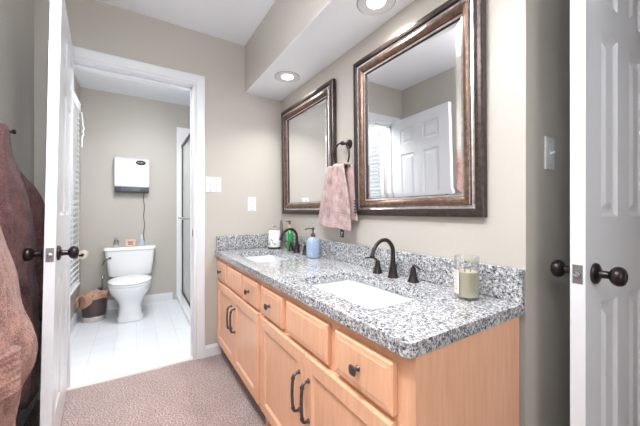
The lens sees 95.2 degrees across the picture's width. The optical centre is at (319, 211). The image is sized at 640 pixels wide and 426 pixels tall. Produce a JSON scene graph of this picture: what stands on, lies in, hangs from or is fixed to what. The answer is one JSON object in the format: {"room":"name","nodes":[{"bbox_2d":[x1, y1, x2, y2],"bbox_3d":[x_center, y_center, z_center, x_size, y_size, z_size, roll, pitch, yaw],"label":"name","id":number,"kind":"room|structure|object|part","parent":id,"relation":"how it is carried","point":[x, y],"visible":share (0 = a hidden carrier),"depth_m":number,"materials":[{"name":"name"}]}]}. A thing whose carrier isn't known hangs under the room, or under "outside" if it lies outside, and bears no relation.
{"room":"bathroom","nodes":[
{"label":"bathroom","id":0,"kind":"room"},
{"bbox_2d":[0,0,79,413],"bbox_3d":[-0.976,-0.120,0.502,0.120,2.440,6.200,0,0,-32],"label":"wall","id":1,"kind":"structure","parent":0,"point":[16,16],"depth_m":1.50,"materials":[{"name":"beige paint"}]},
{"bbox_2d":[16,395,35,425],"bbox_3d":[-0.457,1.057,-0.193,0.013,0.085,4.471,0,0,-32],"label":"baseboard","id":2,"kind":"structure","parent":1,"relation":"attached to","point":[23,414],"depth_m":1.51,"materials":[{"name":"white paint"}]},
{"bbox_2d":[70,193,71,285],"bbox_3d":[-2.095,-0.140,2.296,0.150,1.760,0.870,0,0,-32],"label":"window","id":3,"kind":"structure","parent":1,"relation":"in","point":[71,193],"depth_m":2.67,"materials":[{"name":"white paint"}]},
{"bbox_2d":[70,307,81,334],"bbox_3d":[-2.153,1.050,2.485,0.013,0.100,1.561,0,0,-32],"label":"baseboard","id":4,"kind":"structure","parent":1,"relation":"attached to","point":[75,318],"depth_m":2.82,"materials":[{"name":"white paint"}]},
{"bbox_2d":[70,92,84,295],"bbox_3d":[-2.026,-0.163,2.376,0.084,1.675,0.850,0,0,-32],"label":"window blind","id":5,"kind":"object","parent":1,"relation":"attached to","point":[77,107],"visible":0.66,"depth_m":2.59,"materials":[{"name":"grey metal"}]},
{"bbox_3d":[-2.035,0.665,2.364,0.050,0.020,0.830,0,0,-32],"label":"rail","id":6,"kind":"part","parent":5,"relation":"part of","materials":[{"name":"white plastic"}]},
{"bbox_3d":[-2.035,-0.130,2.364,0.054,1.600,0.592,0,0,-32],"label":"ladder cord","id":7,"kind":"part","parent":5,"relation":"part of","materials":[{"name":"white fabric"}]},
{"bbox_3d":[-2.217,-0.761,2.733,0.020,0.321,0.044,0,0,-20],"label":"pull cord","id":8,"kind":"part","parent":5,"relation":"part of","materials":[{"name":"white fabric"}]},
{"bbox_2d":[80,87,189,299],"bbox_3d":[-1.744,-0.120,3.744,2.292,2.440,0.100,0,0,-32],"label":"wall","id":9,"kind":"structure","parent":0,"point":[115,125],"depth_m":3.38,"materials":[{"name":"beige paint"}]},
{"bbox_2d":[114,157,148,243],"bbox_3d":[-2.155,0.060,3.358,0.332,1.340,0.111,0,0,-32],"label":"wall heater","id":10,"kind":"object","parent":9,"relation":"attached to","point":[131,175],"visible":0.88,"depth_m":3.32,"materials":[{"name":"white plastic"}]},
{"bbox_2d":[115,186,148,192],"bbox_3d":[-2.155,-0.246,3.357,0.328,0.062,0.090,0,0,-32],"label":"grille","id":11,"kind":"object","parent":10,"relation":"attached to","point":[126,189],"depth_m":3.33,"materials":[{"name":"grey plastic"}]},
{"bbox_3d":[-2.081,0.254,3.447,0.030,0.950,0.026,0,0,-32],"label":"power cord","id":12,"kind":"part","parent":10,"relation":"part of","materials":[{"name":"grey plastic"}]},
{"bbox_2d":[107,292,172,309],"bbox_3d":[-2.204,1.050,3.386,0.892,0.100,0.013,0,0,-32],"label":"baseboard","id":13,"kind":"structure","parent":9,"relation":"attached to","point":[154,298],"depth_m":3.50,"materials":[{"name":"white paint"}]},
{"bbox_2d":[23,300,265,425],"bbox_3d":[0.373,1.125,1.356,3.072,0.050,6.200,0,0,-32],"label":"floor","id":14,"kind":"structure","parent":0,"point":[208,391],"depth_m":1.90,"materials":[{"name":"beige carpet"}]},
{"bbox_2d":[74,289,108,322],"bbox_3d":[-2.312,0.962,2.969,0.283,0.283,0.250,0,0,-32],"label":"waste bin","id":15,"kind":"object","parent":14,"relation":"on","point":[92,304],"visible":0.97,"depth_m":2.90,"materials":[{"name":"brown wicker"}]},
{"bbox_2d":[98,275,107,311],"bbox_3d":[-2.375,0.899,3.190,0.094,0.410,0.094,0,0,-32],"label":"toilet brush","id":16,"kind":"object","parent":14,"relation":"on","point":[102,287],"visible":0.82,"depth_m":3.18,"materials":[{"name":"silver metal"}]},
{"bbox_2d":[102,244,155,322],"bbox_3d":[-2.012,0.747,3.096,0.501,0.706,0.715,0,0,-32],"label":"toilet","id":17,"kind":"object","parent":14,"relation":"on","point":[130,265],"visible":0.99,"depth_m":3.09,"materials":[{"name":"ceramic"}]},
{"bbox_2d":[113,237,118,246],"bbox_3d":[-2.253,0.342,3.232,0.050,0.104,0.050,0,0,-32],"label":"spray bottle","id":18,"kind":"object","parent":17,"relation":"on","point":[116,241],"visible":0.99,"depth_m":3.21,"materials":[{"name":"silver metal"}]},
{"bbox_3d":[-2.138,0.412,3.303,0.492,0.038,0.214,0,0,-32],"label":"tank lid","id":19,"kind":"part","parent":17,"relation":"part of","materials":[{"name":"ceramic"}]},
{"bbox_3d":[-1.949,0.723,3.004,0.376,0.018,0.492,0,0,-32],"label":"seat","id":20,"kind":"part","parent":17,"relation":"part of","materials":[{"name":"ceramic"}]},
{"bbox_3d":[-1.952,0.916,3.008,0.372,0.367,0.496,0,0,-32],"label":"bowl","id":21,"kind":"part","parent":17,"relation":"part of","materials":[{"name":"ceramic"}]},
{"bbox_3d":[-2.139,0.571,3.304,0.464,0.278,0.195,0,0,-32],"label":"tank","id":22,"kind":"part","parent":17,"relation":"part of","materials":[{"name":"ceramic"}]},
{"bbox_3d":[-1.952,0.697,3.008,0.380,0.028,0.496,0,0,-32],"label":"lid","id":23,"kind":"part","parent":17,"relation":"part of","materials":[{"name":"ceramic"}]},
{"bbox_2d":[125,239,135,246],"bbox_3d":[-2.139,0.356,3.303,0.100,0.075,0.077,0,0,-32],"label":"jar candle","id":24,"kind":"object","parent":17,"relation":"on","point":[128,242],"visible":1,"depth_m":3.27,"materials":[{"name":"pink wax"}]},
{"bbox_2d":[139,234,143,245],"bbox_3d":[-2.050,0.329,3.360,0.055,0.130,0.055,0,0,-32],"label":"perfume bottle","id":25,"kind":"object","parent":17,"relation":"on","point":[141,242],"visible":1,"depth_m":3.34,"materials":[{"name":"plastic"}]},
{"bbox_2d":[176,127,189,325],"bbox_3d":[-0.980,0.027,3.233,0.927,2.154,1.580,0,0,-32],"label":"shower enclosure","id":26,"kind":"object","parent":14,"relation":"on","point":[181,133],"visible":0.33,"depth_m":3.65,"materials":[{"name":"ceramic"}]},
{"bbox_2d":[178,133,189,306],"bbox_3d":[-1.335,0.096,3.007,0.081,1.853,1.538,0,0,-32],"label":"shower door","id":27,"kind":"structure","parent":26,"relation":"attached to","point":[185,145],"depth_m":3.38,"materials":[{"name":"grey glass"}]},
{"bbox_3d":[-1.313,0.100,3.022,0.006,1.805,1.480,0,0,-32],"label":"glass panel","id":28,"kind":"part","parent":27,"relation":"part of","materials":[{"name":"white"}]},
{"bbox_2d":[217,257,266,425],"bbox_3d":[-0.351,0.717,1.984,0.554,0.764,0.934,0,0,-32],"label":"base cabinet","id":29,"kind":"object","parent":14,"relation":"on","point":[239,313],"visible":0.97,"depth_m":1.73,"materials":[{"name":"brown wood"}]},
{"bbox_3d":[-0.707,0.436,2.116,0.021,0.130,0.245,0,0,-32],"label":"drawer","id":30,"kind":"part","parent":29,"relation":"part of","materials":[{"name":"brown wood"}]},
{"bbox_3d":[-0.654,0.751,2.034,0.021,0.462,0.440,0,0,-32],"label":"door","id":31,"kind":"part","parent":29,"relation":"part of","materials":[{"name":"brown wood"}]},
{"bbox_3d":[-0.580,0.677,1.861,0.037,0.160,0.018,0,0,-32],"label":"handle","id":32,"kind":"part","parent":29,"relation":"part of","materials":[{"name":"grey metal"}]},
{"bbox_3d":[-0.541,0.677,1.801,0.037,0.160,0.018,0,0,-32],"label":"handle","id":33,"kind":"part","parent":29,"relation":"part of","materials":[{"name":"grey metal"}]},
{"bbox_3d":[-0.423,0.751,1.669,0.021,0.462,0.418,0,0,-32],"label":"door","id":34,"kind":"part","parent":29,"relation":"part of","materials":[{"name":"brown wood"}]},
{"bbox_3d":[-0.377,0.436,1.595,0.021,0.130,0.245,0,0,-32],"label":"drawer","id":35,"kind":"part","parent":29,"relation":"part of","materials":[{"name":"brown wood"}]},
{"bbox_2d":[261,281,518,425],"bbox_3d":[0.153,0.717,1.189,0.554,0.764,0.944,0,0,-32],"label":"base cabinet","id":36,"kind":"object","parent":14,"relation":"on","point":[316,370],"visible":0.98,"depth_m":0.87,"materials":[{"name":"brown wood"}]},
{"bbox_3d":[-0.221,0.436,1.349,0.021,0.130,0.245,0,0,-32],"label":"drawer","id":37,"kind":"part","parent":36,"relation":"part of","materials":[{"name":"brown wood"}]},
{"bbox_3d":[-0.169,0.751,1.267,0.021,0.462,0.440,0,0,-32],"label":"door","id":38,"kind":"part","parent":36,"relation":"part of","materials":[{"name":"brown wood"}]},
{"bbox_3d":[-0.094,0.677,1.094,0.037,0.160,0.018,0,0,-32],"label":"handle","id":39,"kind":"part","parent":36,"relation":"part of","materials":[{"name":"grey metal"}]},
{"bbox_3d":[-0.056,0.677,1.034,0.037,0.160,0.018,0,0,-32],"label":"handle","id":40,"kind":"part","parent":36,"relation":"part of","materials":[{"name":"grey metal"}]},
{"bbox_3d":[-0.024,0.675,1.077,0.020,0.680,0.944,0,0,-32],"label":"frame","id":41,"kind":"part","parent":36,"relation":"part of","materials":[{"name":"brown wood"}]},
{"bbox_3d":[0.066,0.751,0.897,0.021,0.462,0.430,0,0,-32],"label":"door","id":42,"kind":"part","parent":36,"relation":"part of","materials":[{"name":"brown wood"}]},
{"bbox_3d":[0.095,0.437,0.807,0.026,0.029,0.029,0,0,-32],"label":"knob","id":43,"kind":"part","parent":36,"relation":"part of","materials":[{"name":"grey metal"}]},
{"bbox_3d":[0.117,0.436,0.816,0.021,0.130,0.242,0,0,-32],"label":"drawer","id":44,"kind":"part","parent":36,"relation":"part of","materials":[{"name":"brown wood"}]},
{"bbox_2d":[215,234,524,358],"bbox_3d":[-0.070,0.262,1.600,0.557,0.146,1.882,0,0,-32],"label":"countertop","id":45,"kind":"structure","parent":36,"relation":"on","point":[436,319],"depth_m":1.05,"materials":[{"name":"stone"}]},
{"bbox_2d":[245,255,287,261],"bbox_3d":[-0.366,0.390,1.983,0.340,0.110,0.528,0,0,-32],"label":"undermount sink","id":46,"kind":"object","parent":45,"relation":"in","point":[263,258],"visible":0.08,"depth_m":2.21,"materials":[{"name":"white ceramic"}]},
{"bbox_2d":[268,225,280,248],"bbox_3d":[-0.371,0.205,2.381,0.103,0.188,0.103,0,0,-32],"label":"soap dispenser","id":47,"kind":"object","parent":45,"relation":"on","point":[274,235],"visible":0.97,"depth_m":2.34,"materials":[{"name":"white ceramic"}]},
{"bbox_3d":[-0.371,0.132,2.382,0.088,0.042,0.088,0,0,-32],"label":"lid","id":48,"kind":"part","parent":47,"relation":"part of","materials":[{"name":"grey metal"}]},
{"bbox_2d":[280,219,282,248],"bbox_3d":[-0.307,0.180,2.337,0.027,0.233,0.026,0,0,9],"label":"brush","id":49,"kind":"object","parent":45,"relation":"on","point":[281,222],"visible":0.8,"depth_m":2.33,"materials":[{"name":"grey plastic"}]},
{"bbox_2d":[286,221,292,249],"bbox_3d":[-0.237,0.186,2.273,0.035,0.227,0.062,0,0,-32],"label":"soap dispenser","id":50,"kind":"object","parent":45,"relation":"on","point":[289,236],"visible":0.66,"depth_m":2.25,"materials":[{"name":"plastic"}]},
{"bbox_2d":[286,230,292,249],"bbox_3d":[-0.236,0.215,2.272,0.035,0.168,0.060,0,0,-32],"label":"bottle","id":51,"kind":"object","parent":50,"relation":"on","point":[289,236],"depth_m":2.25,"materials":[{"name":"plastic"}]},
{"bbox_2d":[279,228,305,254],"bbox_3d":[-0.212,0.209,2.089,0.170,0.181,0.339,0,0,-32],"label":"faucet","id":52,"kind":"object","parent":45,"relation":"on","point":[296,249],"visible":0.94,"depth_m":2.10,"materials":[{"name":"brown metal"}]},
{"bbox_3d":[-0.232,0.261,2.228,0.049,0.077,0.089,0,0,-41],"label":"handle","id":53,"kind":"part","parent":52,"relation":"part of","materials":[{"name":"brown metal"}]},
{"bbox_3d":[-0.095,0.261,2.011,0.049,0.077,0.089,0,0,-24],"label":"handle","id":54,"kind":"part","parent":52,"relation":"part of","materials":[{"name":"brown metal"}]},
{"bbox_2d":[305,227,319,257],"bbox_3d":[-0.049,0.201,1.897,0.077,0.196,0.079,0,0,-32],"label":"soap dispenser","id":55,"kind":"object","parent":45,"relation":"on","point":[312,243],"visible":1,"depth_m":1.87,"materials":[{"name":"blue plastic"}]},
{"bbox_2d":[306,237,319,257],"bbox_3d":[-0.045,0.232,1.896,0.072,0.134,0.072,0,0,-32],"label":"bottle","id":56,"kind":"object","parent":55,"relation":"on","point":[312,243],"depth_m":1.87,"materials":[{"name":"blue plastic"}]},
{"bbox_2d":[312,280,414,307],"bbox_3d":[0.151,0.390,1.168,0.340,0.110,0.528,0,0,-32],"label":"undermount sink","id":57,"kind":"object","parent":45,"relation":"in","point":[359,293],"visible":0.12,"depth_m":1.35,"materials":[{"name":"white ceramic"}]},
{"bbox_2d":[364,238,420,282],"bbox_3d":[0.287,0.209,1.300,0.170,0.181,0.339,0,0,-32],"label":"faucet","id":58,"kind":"object","parent":45,"relation":"on","point":[413,278],"visible":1,"depth_m":1.31,"materials":[{"name":"brown metal"}]},
{"bbox_3d":[0.267,0.261,1.439,0.049,0.077,0.089,0,0,-41],"label":"handle","id":59,"kind":"part","parent":58,"relation":"part of","materials":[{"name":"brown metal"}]},
{"bbox_3d":[0.284,0.209,1.298,0.164,0.181,0.051,0,0,-32],"label":"spout","id":60,"kind":"part","parent":58,"relation":"part of","materials":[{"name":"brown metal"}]},
{"bbox_3d":[0.405,0.261,1.223,0.049,0.077,0.089,0,0,-24],"label":"handle","id":61,"kind":"part","parent":58,"relation":"part of","materials":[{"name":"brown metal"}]},
{"bbox_2d":[454,255,479,297],"bbox_3d":[0.508,0.227,1.013,0.079,0.145,0.079,0,0,-32],"label":"candle jar","id":62,"kind":"object","parent":45,"relation":"on","point":[466,281],"visible":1,"depth_m":0.99,"materials":[{"name":"clear glass"}]},
{"bbox_2d":[34,0,280,383],"bbox_3d":[-1.032,-0.120,2.171,1.572,2.440,0.110,0,0,-32],"label":"wall","id":63,"kind":"structure","parent":0,"point":[243,130],"depth_m":2.23,"materials":[{"name":"beige paint"}]},
{"bbox_2d":[22,0,78,425],"bbox_3d":[-1.309,0.073,1.472,0.176,2.030,0.747,1,-1,-37],"label":"door","id":64,"kind":"structure","parent":63,"relation":"in","point":[56,253],"depth_m":1.21,"materials":[{"name":"white paint"}]},
{"bbox_3d":[-1.172,0.176,1.200,0.070,0.064,0.064,1,-1,-37],"label":"knob","id":65,"kind":"part","parent":64,"relation":"part of","materials":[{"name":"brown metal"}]},
{"bbox_3d":[-1.092,0.177,1.181,0.025,0.057,0.002,1,-1,-37],"label":"latch plate","id":66,"kind":"part","parent":64,"relation":"part of","materials":[{"name":"silver metal"}]},
{"bbox_3d":[-1.087,0.178,1.263,0.070,0.064,0.064,1,-1,-37],"label":"knob","id":67,"kind":"part","parent":64,"relation":"part of","materials":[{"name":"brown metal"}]},
{"bbox_2d":[48,40,204,387],"bbox_3d":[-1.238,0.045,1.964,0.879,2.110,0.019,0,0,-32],"label":"trim","id":68,"kind":"structure","parent":63,"relation":"attached to","point":[80,54],"depth_m":2.17,"materials":[{"name":"white paint"}]},
{"bbox_2d":[36,343,220,399],"bbox_3d":[-0.999,1.057,2.119,1.572,0.085,0.013,0,0,-32],"label":"baseboard","id":69,"kind":"structure","parent":63,"relation":"attached to","point":[212,349],"depth_m":2.22,"materials":[{"name":"white paint"}]},
{"bbox_2d":[67,357,192,391],"bbox_3d":[-1.251,1.097,1.986,0.719,0.015,0.039,0,0,-32],"label":"trim","id":70,"kind":"structure","parent":63,"relation":"attached to","point":[108,379],"depth_m":1.95,"materials":[{"name":"white wood"}]},
{"bbox_2d":[74,67,188,90],"bbox_3d":[-1.307,0.046,2.073,0.875,2.108,0.019,0,0,-32],"label":"trim","id":71,"kind":"structure","parent":63,"relation":"attached to","point":[74,67],"depth_m":2.05,"materials":[{"name":"white paint"}]},
{"bbox_2d":[205,177,220,191],"bbox_3d":[-0.812,-0.205,2.234,0.116,0.116,0.019,0,0,-32],"label":"light switch","id":72,"kind":"object","parent":63,"relation":"attached to","point":[212,184],"visible":1,"depth_m":2.23,"materials":[{"name":"plastic"}]},
{"bbox_2d":[248,197,255,210],"bbox_3d":[-0.560,-0.060,2.400,0.070,0.114,0.009,0,0,-32],"label":"wall outlet","id":73,"kind":"object","parent":63,"relation":"attached to","point":[251,200],"visible":1,"depth_m":2.40,"materials":[{"name":"plastic"}]},
{"bbox_2d":[74,0,274,105],"bbox_3d":[0.373,-1.365,1.356,3.072,0.050,6.200,0,0,-32],"label":"ceiling","id":74,"kind":"structure","parent":0,"point":[235,21],"depth_m":2.08,"materials":[{"name":"paint"}]},
{"bbox_2d":[245,0,413,100],"bbox_3d":[0.031,-1.150,1.663,0.321,0.380,1.885,0,0,-32],"label":"soffit","id":75,"kind":"structure","parent":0,"point":[301,37],"depth_m":1.75,"materials":[{"name":"beige paint"}]},
{"bbox_2d":[275,71,299,82],"bbox_3d":[-0.234,-0.957,2.090,0.177,0.006,0.177,0,0,-32],"label":"recessed light","id":76,"kind":"object","parent":75,"relation":"in","point":[295,77],"visible":1,"depth_m":2.08,"materials":[{"name":"white paint"}]},
{"bbox_2d":[357,0,395,14],"bbox_3d":[0.258,-0.957,1.342,0.177,0.006,0.177,0,0,-32],"label":"recessed light","id":77,"kind":"object","parent":75,"relation":"in","point":[375,7],"visible":1,"depth_m":1.36,"materials":[{"name":"white paint"}]},
{"bbox_2d":[318,162,357,236],"bbox_3d":[0.091,-0.064,1.745,0.082,0.430,0.338,0,0,-32],"label":"hand towel","id":78,"kind":"object","parent":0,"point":[338,206],"visible":1,"depth_m":1.68,"materials":[{"name":"pink fabric"}]},
{"bbox_2d":[281,0,569,425],"bbox_3d":[0.428,-0.120,1.980,0.690,2.440,1.995,0,0,-32],"label":"wall","id":79,"kind":"structure","parent":0,"point":[526,226],"depth_m":1.05,"materials":[{"name":"beige paint"}]},
{"bbox_2d":[281,78,336,214],"bbox_3d":[-0.111,-0.403,2.143,0.033,0.850,0.753,-1,0,-32],"label":"wall mirror","id":80,"kind":"object","parent":79,"relation":"attached to","point":[308,126],"visible":0.88,"depth_m":2.10,"materials":[{"name":"brown metal"}]},
{"bbox_2d":[288,99,326,202],"bbox_3d":[-0.103,-0.403,2.148,0.006,0.669,0.572,-1,1,-32],"label":"mirror glass","id":81,"kind":"object","parent":80,"relation":"attached to","point":[307,126],"depth_m":2.12,"materials":[{"name":"silver mirror"}]},
{"bbox_2d":[332,139,351,167],"bbox_3d":[0.144,-0.332,1.721,0.066,0.188,0.166,0,0,-32],"label":"towel ring","id":82,"kind":"object","parent":79,"relation":"attached to","point":[348,143],"visible":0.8,"depth_m":1.71,"materials":[{"name":"brown metal"}]},
{"bbox_2d":[283,234,524,303],"bbox_3d":[0.156,0.244,1.743,0.021,0.110,1.882,0,0,-32],"label":"backsplash","id":83,"kind":"structure","parent":79,"relation":"attached to","point":[502,282],"depth_m":1.22,"materials":[{"name":"stone"}]},
{"bbox_2d":[353,0,486,216],"bbox_3d":[0.392,-0.403,1.348,0.033,0.850,0.723,-1,0,-32],"label":"wall mirror","id":84,"kind":"object","parent":79,"relation":"attached to","point":[420,97],"visible":1,"depth_m":1.25,"materials":[{"name":"brown metal"}]},
{"bbox_2d":[366,20,461,197],"bbox_3d":[0.400,-0.403,1.354,0.006,0.669,0.542,-1,1,-32],"label":"mirror glass","id":85,"kind":"object","parent":84,"relation":"attached to","point":[414,93],"depth_m":1.29,"materials":[{"name":"silver mirror"}]},
{"bbox_2d":[544,136,555,170],"bbox_3d":[0.822,-0.205,1.036,0.072,0.116,0.021,0,0,-32],"label":"light switch","id":86,"kind":"object","parent":79,"relation":"attached to","point":[549,151],"visible":1,"depth_m":1.03,"materials":[{"name":"plastic"}]},
{"bbox_3d":[1.590,-0.120,0.884,0.100,2.440,1.100,0,0,-32],"label":"wall","id":87,"kind":"structure","parent":0,"visible":0},
{"bbox_2d":[550,0,639,425],"bbox_3d":[1.044,0.073,1.032,0.637,2.030,0.178,0,0,-29],"label":"door","id":88,"kind":"structure","parent":87,"relation":"in","point":[604,268],"depth_m":0.94,"materials":[{"name":"white paint"}]},
{"bbox_3d":[0.804,0.190,0.958,0.064,0.064,0.070,0,0,-29],"label":"knob","id":89,"kind":"part","parent":88,"relation":"part of","materials":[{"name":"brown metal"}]},
{"bbox_3d":[0.776,0.190,0.881,0.002,0.057,0.025,0,0,-29],"label":"latch plate","id":90,"kind":"part","parent":88,"relation":"part of","materials":[{"name":"silver metal"}]},
{"bbox_3d":[0.857,0.190,0.865,0.064,0.064,0.070,0,0,-29],"label":"knob","id":91,"kind":"part","parent":88,"relation":"part of","materials":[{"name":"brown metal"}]},
{"bbox_3d":[-2.430,0.440,2.966,0.060,0.048,0.192,0,0,-32],"label":"paper holder","id":92,"kind":"object","parent":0,"visible":0},
{"bbox_2d":[77,250,88,258],"bbox_3d":[-2.415,0.440,2.975,0.084,0.084,0.100,0,0,-32],"label":"toilet paper roll","id":93,"kind":"object","parent":92,"relation":"on","point":[85,252],"visible":0.8,"depth_m":2.94,"materials":[{"name":"white paper"}]},
{"bbox_3d":[-1.395,-0.356,1.313,0.044,0.036,0.036,0,0,-32],"label":"robe hook","id":94,"kind":"object","parent":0,"visible":0},
{"bbox_2d":[0,123,44,409],"bbox_3d":[-1.399,0.250,1.415,0.133,1.240,0.465,0,0,-32],"label":"towel","id":95,"kind":"object","parent":94,"relation":"hanging from","point":[22,207],"visible":0.63,"depth_m":1.29,"materials":[{"name":"brown fabric"}]},
{"bbox_3d":[-1.090,-0.501,0.832,0.044,0.036,0.036,0,0,-32],"label":"robe hook","id":96,"kind":"object","parent":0,"visible":0},
{"bbox_2d":[0,227,37,425],"bbox_3d":[-1.077,0.250,0.969,0.198,1.500,0.384,0,0,-32],"label":"towel","id":97,"kind":"object","parent":96,"relation":"hanging from","point":[18,339],"visible":1,"depth_m":0.96,"materials":[{"name":"pink fabric"}]}
]}

